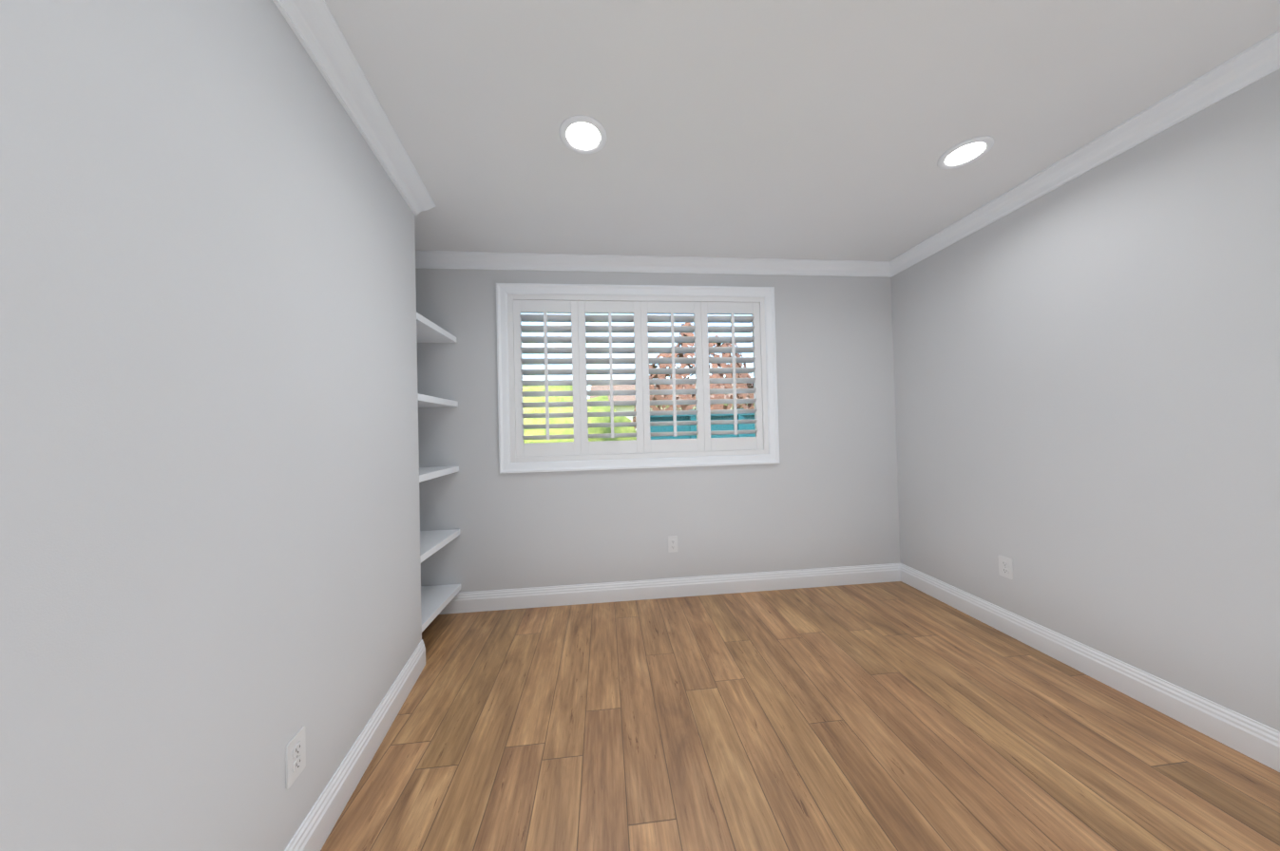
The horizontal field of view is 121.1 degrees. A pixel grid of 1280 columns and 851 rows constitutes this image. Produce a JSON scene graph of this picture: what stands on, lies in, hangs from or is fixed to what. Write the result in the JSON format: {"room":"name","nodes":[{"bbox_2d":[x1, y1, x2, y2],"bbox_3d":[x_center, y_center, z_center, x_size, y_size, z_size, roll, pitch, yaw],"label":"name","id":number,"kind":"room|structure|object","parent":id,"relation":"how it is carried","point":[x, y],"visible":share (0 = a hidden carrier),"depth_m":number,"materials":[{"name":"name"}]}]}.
{"room":"empty bedroom","nodes":[
{"label":"empty bedroom","id":0,"kind":"room"},
{"bbox_2d":[0,0,421,850],"bbox_3d":[-0.990,0.000,-0.615,1.380,2.440,5.060,-1,-1,-6],"label":"wall","id":1,"kind":"structure","parent":0,"point":[209,544],"depth_m":0.73,"materials":[{"name":"grey paint"}]},
{"bbox_2d":[285,726,305,789],"bbox_3d":[-0.937,0.904,0.986,0.006,0.111,0.067,-1,-1,-15],"label":"electrical outlet plate","id":2,"kind":"object","parent":1,"relation":"attached to","point":[293,771],"depth_m":0.98,"materials":[{"name":"white plastic"}]},
{"bbox_2d":[272,0,435,215],"bbox_3d":[-0.604,-1.198,-0.492,0.712,0.062,4.953,-1,-1,-6],"label":"crown molding","id":3,"kind":"structure","parent":1,"relation":"attached to","point":[318,32],"depth_m":1.25,"materials":[{"name":"white paint"}]},
{"bbox_2d":[284,639,425,850],"bbox_3d":[-0.582,1.146,-0.530,0.636,0.131,4.942,-1,-1,-6],"label":"baseboard","id":4,"kind":"structure","parent":1,"relation":"attached to","point":[313,833],"depth_m":1.24,"materials":[{"name":"white paint"}]},
{"bbox_2d":[415,268,900,592],"bbox_3d":[0.048,0.015,2.675,4.260,2.440,0.160,-1,-1,-6],"label":"wall","id":5,"kind":"structure","parent":0,"point":[823,493],"depth_m":2.61,"materials":[{"name":"grey paint"}]},
{"bbox_2d":[496,283,779,474],"bbox_3d":[0.011,-0.349,2.648,2.000,1.310,0.176,-1,-1,-6],"label":"window unit","id":6,"kind":"structure","parent":5,"relation":"in","point":[514,302],"depth_m":2.60,"materials":[{"name":"white paint"}]},
{"bbox_2d":[415,250,888,277],"bbox_3d":[0.004,-1.156,2.582,3.810,0.099,0.049,-1,-1,-6],"label":"crown molding","id":7,"kind":"structure","parent":5,"relation":"attached to","point":[424,259],"depth_m":2.58,"materials":[{"name":"white paint"}]},
{"bbox_2d":[439,563,899,614],"bbox_3d":[0.076,1.168,2.571,3.840,0.131,0.017,-1,-1,-6],"label":"baseboard","id":8,"kind":"structure","parent":5,"relation":"attached to","point":[692,586],"depth_m":2.58,"materials":[{"name":"white paint"}]},
{"bbox_2d":[668,535,677,553],"bbox_3d":[0.237,0.854,2.596,0.066,0.111,0.007,-1,-1,-6],"label":"electrical outlet plate","id":9,"kind":"object","parent":5,"relation":"attached to","point":[672,541],"depth_m":2.59,"materials":[{"name":"white plastic"}]},
{"bbox_2d":[320,581,1279,850],"bbox_3d":[0.362,1.252,-0.157,4.460,0.120,6.100,-1,-1,-6],"label":"floor","id":10,"kind":"structure","parent":0,"point":[888,716],"depth_m":1.36,"materials":[{"name":"brown wood"}]},
{"bbox_2d":[324,0,1279,261],"bbox_3d":[0.297,-1.307,-0.125,4.460,0.120,6.100,-1,-1,-6],"label":"ceiling","id":11,"kind":"structure","parent":0,"point":[810,129],"depth_m":1.38,"materials":[{"name":"white paint"}]},
{"bbox_2d":[559,114,607,153],"bbox_3d":[-0.237,-1.209,1.509,0.196,0.008,0.196,-1,-1,-30],"label":"recessed light","id":12,"kind":"object","parent":11,"relation":"in","point":[581,134],"depth_m":1.50,"materials":[{"name":"white paint"}]},
{"bbox_2d":[936,135,994,169],"bbox_3d":[1.496,-1.251,1.663,0.196,0.008,0.196,-1,-1,-21],"label":"recessed light","id":13,"kind":"object","parent":11,"relation":"in","point":[960,155],"depth_m":1.65,"materials":[{"name":"white paint"}]},
{"bbox_2d":[891,68,1279,731],"bbox_3d":[2.306,-0.074,0.087,0.120,2.440,5.760,-1,-1,-6],"label":"wall","id":14,"kind":"structure","parent":0,"point":[1087,390],"depth_m":1.56,"materials":[{"name":"grey paint"}]},
{"bbox_2d":[998,555,1012,579],"bbox_3d":[2.066,0.801,2.040,0.007,0.111,0.066,-1,-1,-6],"label":"electrical outlet plate","id":15,"kind":"object","parent":14,"relation":"attached to","point":[1003,562],"depth_m":2.04,"materials":[{"name":"white plastic"}]},
{"bbox_2d":[888,29,1279,277],"bbox_3d":[2.194,-1.243,0.064,0.049,0.099,5.500,-1,-1,-6],"label":"crown molding","id":16,"kind":"structure","parent":14,"relation":"attached to","point":[1262,59],"depth_m":1.53,"materials":[{"name":"white paint"}]},
{"bbox_2d":[899,563,1279,772],"bbox_3d":[2.269,1.081,0.036,0.017,0.131,5.500,-1,-1,-6],"label":"baseboard","id":17,"kind":"structure","parent":14,"relation":"attached to","point":[1251,738],"depth_m":1.57,"materials":[{"name":"white paint"}]},
{"label":"outside","id":18,"kind":"structure","parent":0,"visible":0},
{"bbox_3d":[-0.941,1.607,17.628,30.000,0.280,29.840,-1,-1,-6],"label":"ground","id":19,"kind":"structure","parent":18,"visible":0},
{"bbox_2d":[522,385,636,443],"bbox_3d":[-1.583,0.273,5.774,3.380,2.125,1.980,-1,-1,-6],"label":"hedge","id":20,"kind":"object","parent":19,"relation":"on","point":[558,431],"depth_m":5.21,"materials":[{"name":"yellow plant"}]},
{"bbox_2d":[613,403,754,430],"bbox_3d":[2.666,0.263,17.426,8.800,2.220,7.000,-1,-1,-6],"label":"house","id":21,"kind":"structure","parent":19,"relation":"on","point":[626,408],"depth_m":13.62,"materials":[{"name":"paint"}]},
{"bbox_2d":[589,383,752,401],"bbox_3d":[2.621,-1.531,17.448,9.800,1.470,8.000,-1,-1,-6],"label":"roof","id":22,"kind":"structure","parent":21,"relation":"on","point":[617,388],"depth_m":14.90,"materials":[{"name":"tile"}]},
{"bbox_2d":[632,323,754,432],"bbox_3d":[1.085,-0.439,7.124,2.499,3.446,1.689,-1,-1,-6],"label":"tree","id":23,"kind":"object","parent":19,"relation":"on","point":[693,397],"depth_m":6.63,"materials":[{"name":"brown plant"}]},
{"bbox_2d":[649,408,755,439],"bbox_3d":[1.384,0.510,4.962,2.730,1.480,0.160,-1,-1,-6],"label":"fence","id":24,"kind":"object","parent":19,"relation":"on","point":[664,418],"depth_m":4.86,"materials":[{"name":"teal paint"}]},
{"bbox_3d":[-1.640,0.052,2.164,0.639,2.440,0.840,-1,-1,-6],"label":"wall","id":25,"kind":"structure","parent":0,"visible":0},
{"bbox_2d":[416,312,460,632],"bbox_3d":[-1.519,0.257,2.153,0.627,1.718,0.560,-1,-1,-6],"label":"shelf unit","id":26,"kind":"object","parent":25,"relation":"attached to","point":[435,601],"visible":0.23,"depth_m":2.23,"materials":[{"name":"white paint"}]}
]}

